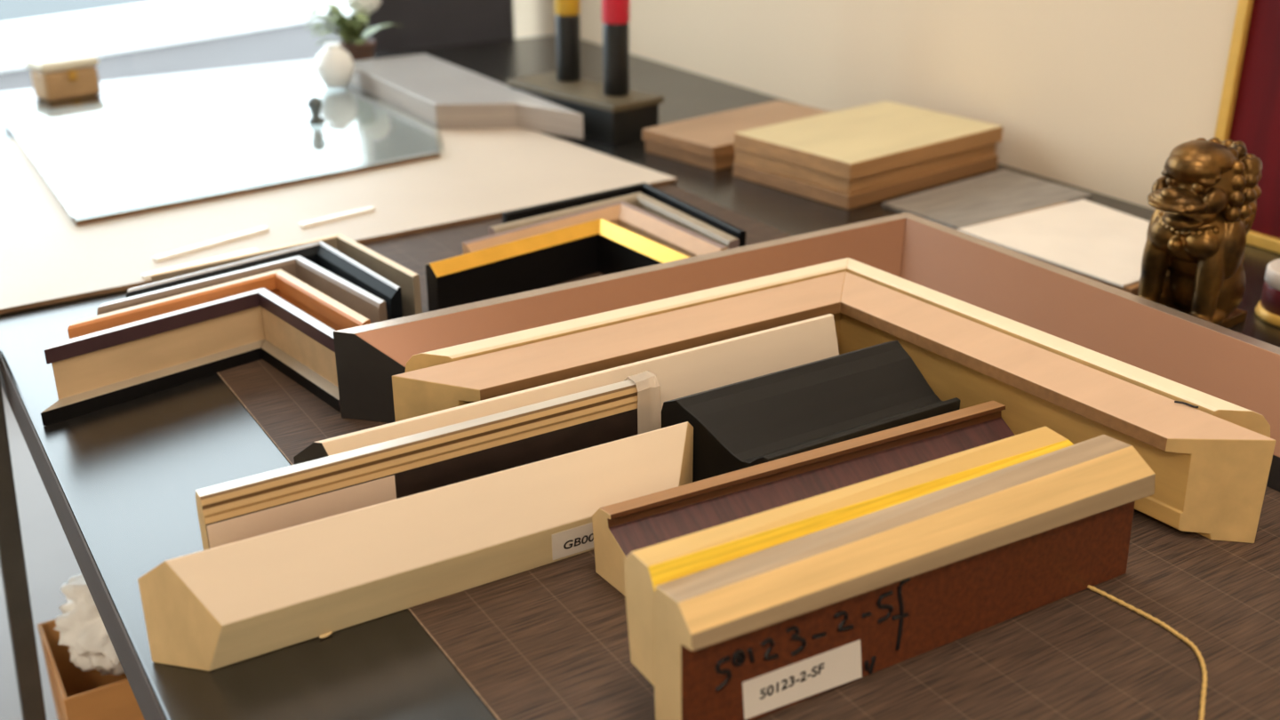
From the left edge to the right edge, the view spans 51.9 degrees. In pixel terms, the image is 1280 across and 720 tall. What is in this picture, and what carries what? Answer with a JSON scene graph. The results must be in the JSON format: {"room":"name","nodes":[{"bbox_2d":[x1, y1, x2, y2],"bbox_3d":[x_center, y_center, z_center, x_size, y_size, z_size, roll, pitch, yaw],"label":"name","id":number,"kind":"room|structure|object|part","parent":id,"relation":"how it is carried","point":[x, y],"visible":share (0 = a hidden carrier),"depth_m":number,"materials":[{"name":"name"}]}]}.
{"room":"service shop","nodes":[
{"label":"service shop","id":0,"kind":"room"},
{"bbox_2d":[0,385,81,719],"bbox_3d":[-0.977,1.137,0.470,4.520,0.060,5.200,-14,27,-29],"label":"floor","id":1,"kind":"structure","parent":0,"point":[51,562],"depth_m":2.22,"materials":[{"name":"tile"}]},
{"bbox_2d":[0,380,46,719],"bbox_3d":[-0.589,0.215,1.240,0.083,1.020,0.020,-14,27,-29],"label":"table leg","id":2,"kind":"object","parent":1,"relation":"on","point":[12,564],"visible":1,"depth_m":1.23,"materials":[{"name":"black metal"}]},
{"bbox_2d":[37,618,144,719],"bbox_3d":[-0.437,0.460,1.392,0.278,0.450,0.140,-14,27,-29],"label":"cardboard box","id":3,"kind":"object","parent":1,"relation":"on","point":[77,694],"visible":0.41,"depth_m":1.23,"materials":[{"name":"orange cardboard"}]},
{"bbox_2d":[53,574,124,675],"bbox_3d":[-0.488,0.240,1.259,0.138,0.130,0.106,-14,27,-29],"label":"crumpled tissue","id":4,"kind":"object","parent":3,"relation":"in","point":[81,628],"visible":0.23,"depth_m":1.22,"materials":[{"name":"white paper"}]},
{"bbox_2d":[363,0,514,53],"bbox_3d":[-0.407,-0.516,2.726,0.300,1.180,0.130,-5,24,-11],"label":"base cabinet","id":5,"kind":"object","parent":1,"relation":"on","point":[425,23],"visible":0.02,"depth_m":2.61,"materials":[{"name":"black wood"}]},
{"bbox_2d":[0,34,1279,719],"bbox_3d":[0.051,0.271,1.450,1.214,0.750,2.720,-14,27,-29],"label":"work table","id":6,"kind":"object","parent":1,"relation":"on","point":[121,481],"visible":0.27,"depth_m":0.98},
{"bbox_2d":[26,52,100,102],"bbox_3d":[-0.918,-0.452,2.098,0.062,0.062,0.094,21,31,40],"label":"wooden box","id":7,"kind":"object","parent":6,"relation":"on","point":[68,76],"visible":1,"depth_m":2.08,"materials":[{"name":"brown wood"}]},
{"bbox_3d":[-0.918,-0.473,2.090,0.061,0.016,0.094,21,31,40],"label":"lid","id":8,"kind":"part","parent":7,"relation":"part of","materials":[{"name":"beige wood"}]},
{"bbox_2d":[216,359,388,465],"bbox_3d":[-0.270,0.034,1.053,0.086,0.005,0.203,-14,27,-29],"label":"table runner","id":9,"kind":"object","parent":6,"relation":"on","point":[293,418],"depth_m":1.04,"materials":[{"name":"brown wood"}]},
{"bbox_2d":[40,288,340,425],"bbox_3d":[-0.358,0.008,1.041,0.219,0.058,0.160,-14,27,-29],"label":"sample","id":10,"kind":"object","parent":9,"relation":"on","point":[105,368],"visible":0.81,"depth_m":1.07,"materials":[{"name":"beige wood"}]},
{"bbox_3d":[-0.280,-0.011,1.085,0.019,0.058,0.159,-18,30,-36],"label":"rail","id":11,"kind":"part","parent":10,"relation":"part of","materials":[{"name":"beige wood"}]},
{"bbox_2d":[67,269,370,338],"bbox_3d":[-0.337,-0.006,1.074,0.196,0.057,0.167,-20,31,-39],"label":"sample","id":12,"kind":"object","parent":9,"relation":"on","point":[335,315],"visible":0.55,"depth_m":1.11,"materials":[{"name":"orange wood"}]},
{"bbox_3d":[-0.273,-0.030,1.129,0.012,0.057,0.168,-18,29,-36],"label":"rail","id":13,"kind":"part","parent":12,"relation":"part of","materials":[{"name":"orange wood"}]},
{"bbox_2d":[96,256,387,323],"bbox_3d":[-0.331,-0.022,1.111,0.195,0.057,0.162,-20,30,-38],"label":"sample","id":14,"kind":"object","parent":9,"relation":"on","point":[368,305],"visible":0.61,"depth_m":1.15,"materials":[{"name":"silver metal"}]},
{"bbox_3d":[-0.382,-0.044,1.161,0.195,0.057,0.011,-20,30,-38],"label":"rail","id":15,"kind":"part","parent":14,"relation":"part of","materials":[{"name":"grey wood"}]},
{"bbox_3d":[-0.266,-0.045,1.166,0.011,0.057,0.162,-19,30,-36],"label":"rail","id":16,"kind":"part","parent":14,"relation":"part of","materials":[{"name":"silver metal"}]},
{"bbox_2d":[125,240,403,319],"bbox_3d":[-0.336,-0.041,1.153,0.209,0.058,0.164,-14,27,-29],"label":"sample","id":17,"kind":"object","parent":9,"relation":"on","point":[320,253],"visible":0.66,"depth_m":1.18,"materials":[{"name":"wood"}]},
{"bbox_3d":[-0.371,-0.058,1.192,0.201,0.058,0.013,-21,31,-39],"label":"rail","id":18,"kind":"part","parent":17,"relation":"part of","materials":[{"name":"black wood"}]},
{"bbox_3d":[-0.258,-0.060,1.197,0.013,0.058,0.163,-17,29,-34],"label":"rail","id":19,"kind":"part","parent":17,"relation":"part of","materials":[{"name":"black wood"}]},
{"bbox_2d":[151,233,422,316],"bbox_3d":[-0.321,-0.054,1.185,0.203,0.057,0.154,-14,27,-29],"label":"sample","id":20,"kind":"object","parent":9,"relation":"on","point":[409,283],"visible":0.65,"depth_m":1.20,"materials":[{"name":"beige wood"}]},
{"bbox_3d":[-0.361,-0.073,1.229,0.188,0.057,0.008,-18,29,-35],"label":"rail","id":21,"kind":"part","parent":20,"relation":"part of","materials":[{"name":"beige wood"}]},
{"bbox_3d":[-0.245,-0.072,1.228,0.008,0.057,0.154,-18,29,-35],"label":"rail","id":22,"kind":"part","parent":20,"relation":"part of","materials":[{"name":"beige wood"}]},
{"bbox_2d":[195,370,661,550],"bbox_3d":[-0.121,0.079,0.844,0.312,0.084,0.022,-14,27,-29],"label":"sample","id":23,"kind":"object","parent":9,"relation":"on","point":[264,503],"visible":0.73,"depth_m":0.82,"materials":[{"name":"beige wood"}]},
{"bbox_2d":[319,631,333,638],"bbox_3d":[-0.182,0.160,0.761,0.009,0.002,0.003,-14,27,-29],"label":"chip","id":24,"kind":"object","parent":6,"relation":"on","point":[325,635],"visible":1,"depth_m":0.76,"materials":[{"name":"beige wood"}]},
{"bbox_2d":[0,100,677,314],"bbox_3d":[-0.463,-0.252,1.700,0.797,0.009,0.734,-14,27,-29],"label":"sheet","id":25,"kind":"object","parent":6,"relation":"on","point":[46,259],"depth_m":1.51,"materials":[{"name":"beige cardboard"}]},
{"bbox_3d":[-0.447,-0.098,1.339,0.122,0.004,0.008,-19,30,-37],"label":"wooden strip","id":26,"kind":"part","parent":25,"relation":"part of","materials":[{"name":"beige wood"}]},
{"bbox_3d":[-0.455,-0.124,1.398,0.008,0.004,0.137,19,30,36],"label":"wooden strip","id":27,"kind":"part","parent":25,"relation":"part of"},
{"bbox_2d":[0,79,439,225],"bbox_3d":[-0.571,-0.333,1.813,0.523,0.044,0.628,-14,27,-29],"label":"sheet","id":28,"kind":"object","parent":25,"relation":"on","point":[2,118],"depth_m":1.84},
{"bbox_3d":[-0.457,-0.351,1.849,0.024,0.038,0.024,-14,27,-29],"label":"paperweight knob","id":29,"kind":"part","parent":28,"relation":"part of","materials":[{"name":"metal"}]},
{"bbox_2d":[314,42,354,87],"bbox_3d":[-0.483,-0.466,2.078,0.062,0.067,0.062,-14,27,-29],"label":"porcelain vase","id":30,"kind":"object","parent":28,"relation":"on","point":[334,66],"visible":1,"depth_m":2.06,"materials":[{"name":"white ceramic"}]},
{"bbox_3d":[-0.342,-0.162,1.486,0.094,0.004,0.008,-21,31,-40],"label":"wooden strip","id":31,"kind":"part","parent":25,"relation":"part of","materials":[{"name":"beige wood"}]},
{"bbox_2d":[347,53,583,139],"bbox_3d":[-0.283,-0.397,1.987,0.147,0.036,0.539,-14,27,-29],"label":"box","id":32,"kind":"object","parent":25,"relation":"on","point":[438,93],"visible":0.85,"depth_m":1.92,"materials":[{"name":"white cardboard"}]},
{"bbox_2d":[301,0,402,61],"bbox_3d":[-0.509,-0.564,2.237,0.159,0.158,0.151,7,24,16],"label":"potted plant","id":33,"kind":"object","parent":6,"relation":"on","point":[360,47],"visible":0.94,"depth_m":2.23,"materials":[{"name":"green plant"}]},
{"bbox_3d":[-0.486,-0.523,2.269,0.062,0.056,0.062,-14,27,-29],"label":"pot","id":34,"kind":"part","parent":33,"relation":"part of","materials":[{"name":"brown ceramic"}]},
{"bbox_2d":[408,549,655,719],"bbox_3d":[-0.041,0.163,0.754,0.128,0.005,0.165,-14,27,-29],"label":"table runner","id":35,"kind":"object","parent":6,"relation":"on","point":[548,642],"depth_m":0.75,"materials":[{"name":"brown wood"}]},
{"bbox_2d":[137,421,693,671],"bbox_3d":[-0.110,0.107,0.799,0.363,0.070,0.035,-14,27,-28],"label":"sample","id":36,"kind":"object","parent":35,"relation":"on","point":[212,609],"visible":0.94,"depth_m":0.77,"materials":[{"name":"beige wood"}]},
{"bbox_2d":[425,218,689,311],"bbox_3d":[-0.082,-0.075,1.240,0.220,0.053,0.158,-14,27,-29],"label":"sample","id":37,"kind":"object","parent":35,"relation":"on","point":[605,247],"visible":0.66,"depth_m":1.27,"materials":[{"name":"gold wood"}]},
{"bbox_3d":[-0.112,-0.092,1.278,0.213,0.053,0.019,-20,30,-38],"label":"rail","id":38,"kind":"part","parent":37,"relation":"part of","materials":[{"name":"wood"}]},
{"bbox_3d":[-0.001,-0.095,1.286,0.019,0.053,0.158,-16,28,-32],"label":"rail","id":39,"kind":"part","parent":37,"relation":"part of","materials":[{"name":"yellow wood"}]},
{"bbox_2d":[293,313,839,464],"bbox_3d":[-0.031,0.043,0.942,0.431,0.072,0.028,-14,27,-29],"label":"sample","id":40,"kind":"object","parent":35,"relation":"on","point":[689,372],"visible":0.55,"depth_m":0.96,"materials":[{"name":"beige wood"}]},
{"bbox_2d":[462,200,727,256],"bbox_3d":[-0.054,-0.093,1.281,0.208,0.052,0.184,-14,27,-29],"label":"sample","id":41,"kind":"object","parent":35,"relation":"on","point":[621,213],"visible":0.3,"depth_m":1.31,"materials":[{"name":"beige wood"}]},
{"bbox_3d":[-0.088,-0.114,1.330,0.206,0.052,0.019,-20,30,-38],"label":"rail","id":42,"kind":"part","parent":41,"relation":"part of","materials":[{"name":"beige wood"}]},
{"bbox_3d":[0.024,-0.112,1.325,0.019,0.052,0.184,-15,27,-30],"label":"rail","id":43,"kind":"part","parent":41,"relation":"part of","materials":[{"name":"beige wood"}]},
{"bbox_2d":[488,192,739,249],"bbox_3d":[-0.032,-0.106,1.311,0.194,0.053,0.190,-14,27,-29],"label":"sample","id":44,"kind":"object","parent":35,"relation":"on","point":[640,200],"visible":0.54,"depth_m":1.34,"materials":[{"name":"beige wood"}]},
{"bbox_3d":[-0.071,-0.132,1.370,0.196,0.053,0.013,-18,29,-36],"label":"rail","id":45,"kind":"part","parent":44,"relation":"part of","materials":[{"name":"beige wood"}]},
{"bbox_3d":[0.043,-0.125,1.353,0.013,0.053,0.190,-13,27,-28],"label":"rail","id":46,"kind":"part","parent":44,"relation":"part of","materials":[{"name":"beige wood"}]},
{"bbox_2d":[502,182,745,247],"bbox_3d":[-0.020,-0.118,1.336,0.185,0.055,0.201,-14,27,-29],"label":"sample","id":47,"kind":"object","parent":35,"relation":"on","point":[644,188],"visible":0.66,"depth_m":1.37,"materials":[{"name":"black wood"}]},
{"bbox_3d":[-0.066,-0.148,1.404,0.186,0.055,0.008,-17,29,-34],"label":"rail","id":48,"kind":"part","parent":47,"relation":"part of","materials":[{"name":"wood"}]},
{"bbox_3d":[0.051,-0.136,1.377,0.008,0.055,0.201,-13,26,-27],"label":"rail","id":49,"kind":"part","parent":47,"relation":"part of","materials":[{"name":"beige wood"}]},
{"bbox_2d":[505,71,663,143],"bbox_3d":[-0.083,-0.370,1.918,0.094,0.055,0.246,-20,30,-38],"label":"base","id":50,"kind":"object","parent":6,"relation":"on","point":[609,119],"visible":0.78,"depth_m":1.85,"materials":[{"name":"black wood"}]},
{"bbox_2d":[553,0,581,81],"bbox_3d":[-0.106,-0.517,1.916,0.038,0.216,0.038,-14,27,-29],"label":"bottle","id":51,"kind":"object","parent":50,"relation":"on","point":[567,12],"visible":1,"depth_m":1.92,"materials":[{"name":"black plastic"}]},
{"bbox_3d":[-0.083,-0.391,1.909,0.094,0.009,0.246,-20,30,-38],"label":"box lid","id":52,"kind":"part","parent":50,"relation":"part of","materials":[{"name":"wood"}]},
{"bbox_2d":[601,0,630,96],"bbox_3d":[-0.034,-0.479,1.823,0.039,0.220,0.039,-14,27,-29],"label":"bottle","id":53,"kind":"object","parent":50,"relation":"on","point":[615,13],"visible":1,"depth_m":1.83,"materials":[{"name":"plastic"}]},
{"bbox_2d":[645,141,735,170],"bbox_3d":[0.152,-0.307,1.821,0.270,0.016,0.135,-20,30,-38],"label":"wooden board","id":54,"kind":"object","parent":6,"relation":"on","point":[726,162],"visible":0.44,"depth_m":1.72,"materials":[{"name":"brown wood"}]},
{"bbox_2d":[642,100,831,159],"bbox_3d":[0.149,-0.320,1.810,0.270,0.016,0.137,-20,30,-38],"label":"wooden board","id":55,"kind":"object","parent":54,"relation":"on","point":[711,136],"visible":0.73,"depth_m":1.78,"materials":[{"name":"brown wood"}]},
{"bbox_2d":[732,154,998,209],"bbox_3d":[0.291,-0.250,1.687,0.288,0.018,0.196,-18,29,-36],"label":"wooden board","id":56,"kind":"object","parent":6,"relation":"on","point":[828,196],"visible":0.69,"depth_m":1.60,"materials":[{"name":"brown wood"}]},
{"bbox_2d":[734,142,996,193],"bbox_3d":[0.290,-0.267,1.680,0.284,0.017,0.192,-19,30,-36],"label":"wooden board","id":57,"kind":"object","parent":56,"relation":"on","point":[780,167],"visible":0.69,"depth_m":1.60,"materials":[{"name":"brown wood"}]},
{"bbox_2d":[733,101,1003,180],"bbox_3d":[0.292,-0.284,1.671,0.290,0.020,0.196,-18,29,-36],"label":"wooden board","id":58,"kind":"object","parent":57,"relation":"on","point":[860,141],"visible":1,"depth_m":1.64,"materials":[{"name":"beige wood"}]},
{"bbox_2d":[881,168,1092,229],"bbox_3d":[0.414,-0.193,1.574,0.239,0.004,0.138,-17,28,-33],"label":"sheet","id":59,"kind":"object","parent":6,"relation":"on","point":[1003,193],"visible":0.79,"depth_m":1.56,"materials":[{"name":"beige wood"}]},
{"bbox_2d":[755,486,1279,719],"bbox_3d":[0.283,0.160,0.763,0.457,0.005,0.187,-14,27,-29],"label":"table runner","id":60,"kind":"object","parent":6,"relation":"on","point":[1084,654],"depth_m":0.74,"materials":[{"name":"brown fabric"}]},
{"bbox_2d":[592,400,1015,596],"bbox_3d":[0.124,0.089,0.863,0.319,0.050,0.060,-12,26,-26],"label":"sample","id":61,"kind":"object","parent":60,"relation":"on","point":[620,529],"visible":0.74,"depth_m":0.85,"materials":[{"name":"brown wood"}]},
{"bbox_2d":[333,212,1279,491],"bbox_3d":[0.158,0.042,0.941,0.582,0.073,0.545,-14,27,-29],"label":"sample","id":62,"kind":"object","parent":60,"relation":"on","point":[1234,367],"visible":0.49,"depth_m":1.07,"materials":[{"name":"brown wood"}]},
{"bbox_3d":[0.031,-0.038,1.126,0.581,0.073,0.068,-14,27,-29],"label":"rail","id":63,"kind":"part","parent":62,"relation":"part of","materials":[{"name":"brown wood"}]},
{"bbox_3d":[0.376,-0.012,1.066,0.068,0.073,0.544,-14,27,-29],"label":"rail","id":64,"kind":"part","parent":62,"relation":"part of","materials":[{"name":"brown wood"}]},
{"bbox_2d":[661,340,960,482],"bbox_3d":[0.123,0.048,0.934,0.206,0.068,0.081,-14,27,-29],"label":"sample","id":65,"kind":"object","parent":60,"relation":"on","point":[832,400],"visible":0.7,"depth_m":0.92,"materials":[{"name":"black wood"}]},
{"bbox_2d":[392,272,1275,543],"bbox_3d":[0.113,0.064,0.885,0.433,0.077,0.387,-14,27,-29],"label":"sample","id":66,"kind":"object","parent":60,"relation":"on","point":[1212,472],"visible":0.7,"depth_m":0.94,"materials":[{"name":"beige wood"}]},
{"bbox_3d":[0.013,0.010,1.012,0.409,0.075,0.046,-14,27,-29],"label":"rail","id":67,"kind":"part","parent":66,"relation":"part of","materials":[{"name":"beige wood"}]},
{"bbox_3d":[0.268,0.027,0.973,0.046,0.075,0.388,-16,28,-32],"label":"rail","id":68,"kind":"part","parent":66,"relation":"part of","materials":[{"name":"beige wood"}]},
{"bbox_2d":[405,257,1270,437],"bbox_3d":[0.121,0.050,0.916,0.442,0.078,0.396,-14,27,-29],"label":"sample","id":69,"kind":"object","parent":60,"relation":"on","point":[1243,417],"visible":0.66,"depth_m":0.99,"materials":[{"name":"beige wood"}]},
{"bbox_3d":[0.013,-0.010,1.054,0.418,0.078,0.027,-14,27,-29],"label":"rail","id":70,"kind":"part","parent":69,"relation":"part of","materials":[{"name":"beige wood"}]},
{"bbox_3d":[0.287,0.009,1.011,0.027,0.079,0.397,-16,28,-32],"label":"rail","id":71,"kind":"part","parent":69,"relation":"part of","materials":[{"name":"beige wood"}]},
{"bbox_2d":[624,426,1155,719],"bbox_3d":[0.151,0.116,0.750,0.331,0.090,0.068,-13,27,-27],"label":"sample","id":72,"kind":"object","parent":60,"relation":"on","point":[754,617],"visible":1,"depth_m":0.71,"materials":[{"name":"brown wood"}]},
{"bbox_2d":[1087,584,1207,719],"bbox_3d":[0.289,0.172,0.729,0.057,0.003,0.192,0,23,0],"label":"braided cord","id":73,"kind":"object","parent":60,"relation":"on","point":[1190,644],"visible":0.92,"depth_m":0.76,"materials":[{"name":"beige fabric"}]},
{"bbox_2d":[955,201,1244,295],"bbox_3d":[0.485,-0.122,1.402,0.190,0.010,0.228,-16,28,-32],"label":"wooden board","id":74,"kind":"object","parent":6,"relation":"on","point":[1132,289],"visible":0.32,"depth_m":1.30,"materials":[{"name":"brown wood"}]},
{"bbox_2d":[957,199,1149,287],"bbox_3d":[0.488,-0.128,1.400,0.207,0.002,0.220,-14,27,-29],"label":"sheet","id":75,"kind":"object","parent":74,"relation":"on","point":[1094,240],"visible":0.64,"depth_m":1.41,"materials":[{"name":"beige paper"}]},
{"bbox_2d":[1137,137,1262,328],"bbox_3d":[0.497,-0.112,1.173,0.128,0.173,0.088,-17,29,-34],"label":"lion","id":76,"kind":"object","parent":6,"relation":"on","point":[1204,200],"visible":0.88,"depth_m":1.14},
{"bbox_2d":[1214,0,1279,254],"bbox_3d":[0.752,-0.413,1.142,0.013,0.750,0.466,-14,27,-29],"label":"framed picture","id":77,"kind":"object","parent":6,"relation":"on","point":[1249,110],"visible":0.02,"depth_m":1.39,"materials":[{"name":"gold metal"}]},
{"bbox_2d":[1255,258,1279,327],"bbox_3d":[0.613,-0.061,1.213,0.076,0.048,0.076,-14,27,-29],"label":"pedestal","id":78,"kind":"object","parent":6,"relation":"on","point":[1268,309],"visible":1,"depth_m":1.21,"materials":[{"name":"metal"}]},
{"bbox_2d":[512,0,1238,209],"bbox_3d":[0.889,-0.569,1.000,0.120,2.650,5.200,-14,27,-29],"label":"wall","id":79,"kind":"structure","parent":0,"point":[1097,96],"depth_m":1.70,"materials":[{"name":"beige paint"}]},
{"bbox_3d":[-2.336,-0.964,1.911,4.300,2.650,0.100,-14,27,-29],"label":"wall","id":80,"kind":"structure","parent":0,"visible":0},
{"bbox_2d":[345,0,363,33],"bbox_3d":[-1.747,-1.133,2.239,2.590,2.500,0.060,-14,27,-29],"label":"window","id":81,"kind":"structure","parent":80,"relation":"in","point":[349,12],"depth_m":3.11,"materials":[{"name":"clear glass"}]},
{"label":"outside","id":82,"kind":"structure","parent":0,"visible":0},
{"bbox_2d":[0,15,347,91],"bbox_3d":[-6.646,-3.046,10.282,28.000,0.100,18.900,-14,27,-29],"label":"window sill","id":83,"kind":"structure","parent":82,"point":[291,43],"depth_m":6.74,"materials":[{"name":"white paint"}]},
{"bbox_2d":[0,0,347,71],"bbox_3d":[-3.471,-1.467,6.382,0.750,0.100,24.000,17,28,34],"label":"window","id":84,"kind":"structure","parent":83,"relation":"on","point":[99,33],"depth_m":7.08,"materials":[{"name":"glass"}]},
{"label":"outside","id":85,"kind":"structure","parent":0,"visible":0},
{"bbox_2d":[0,0,176,23],"bbox_3d":[-4.509,-1.741,7.116,1.850,0.020,24.000,17,28,34],"label":"road","id":86,"kind":"structure","parent":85,"point":[11,11],"depth_m":8.07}
]}

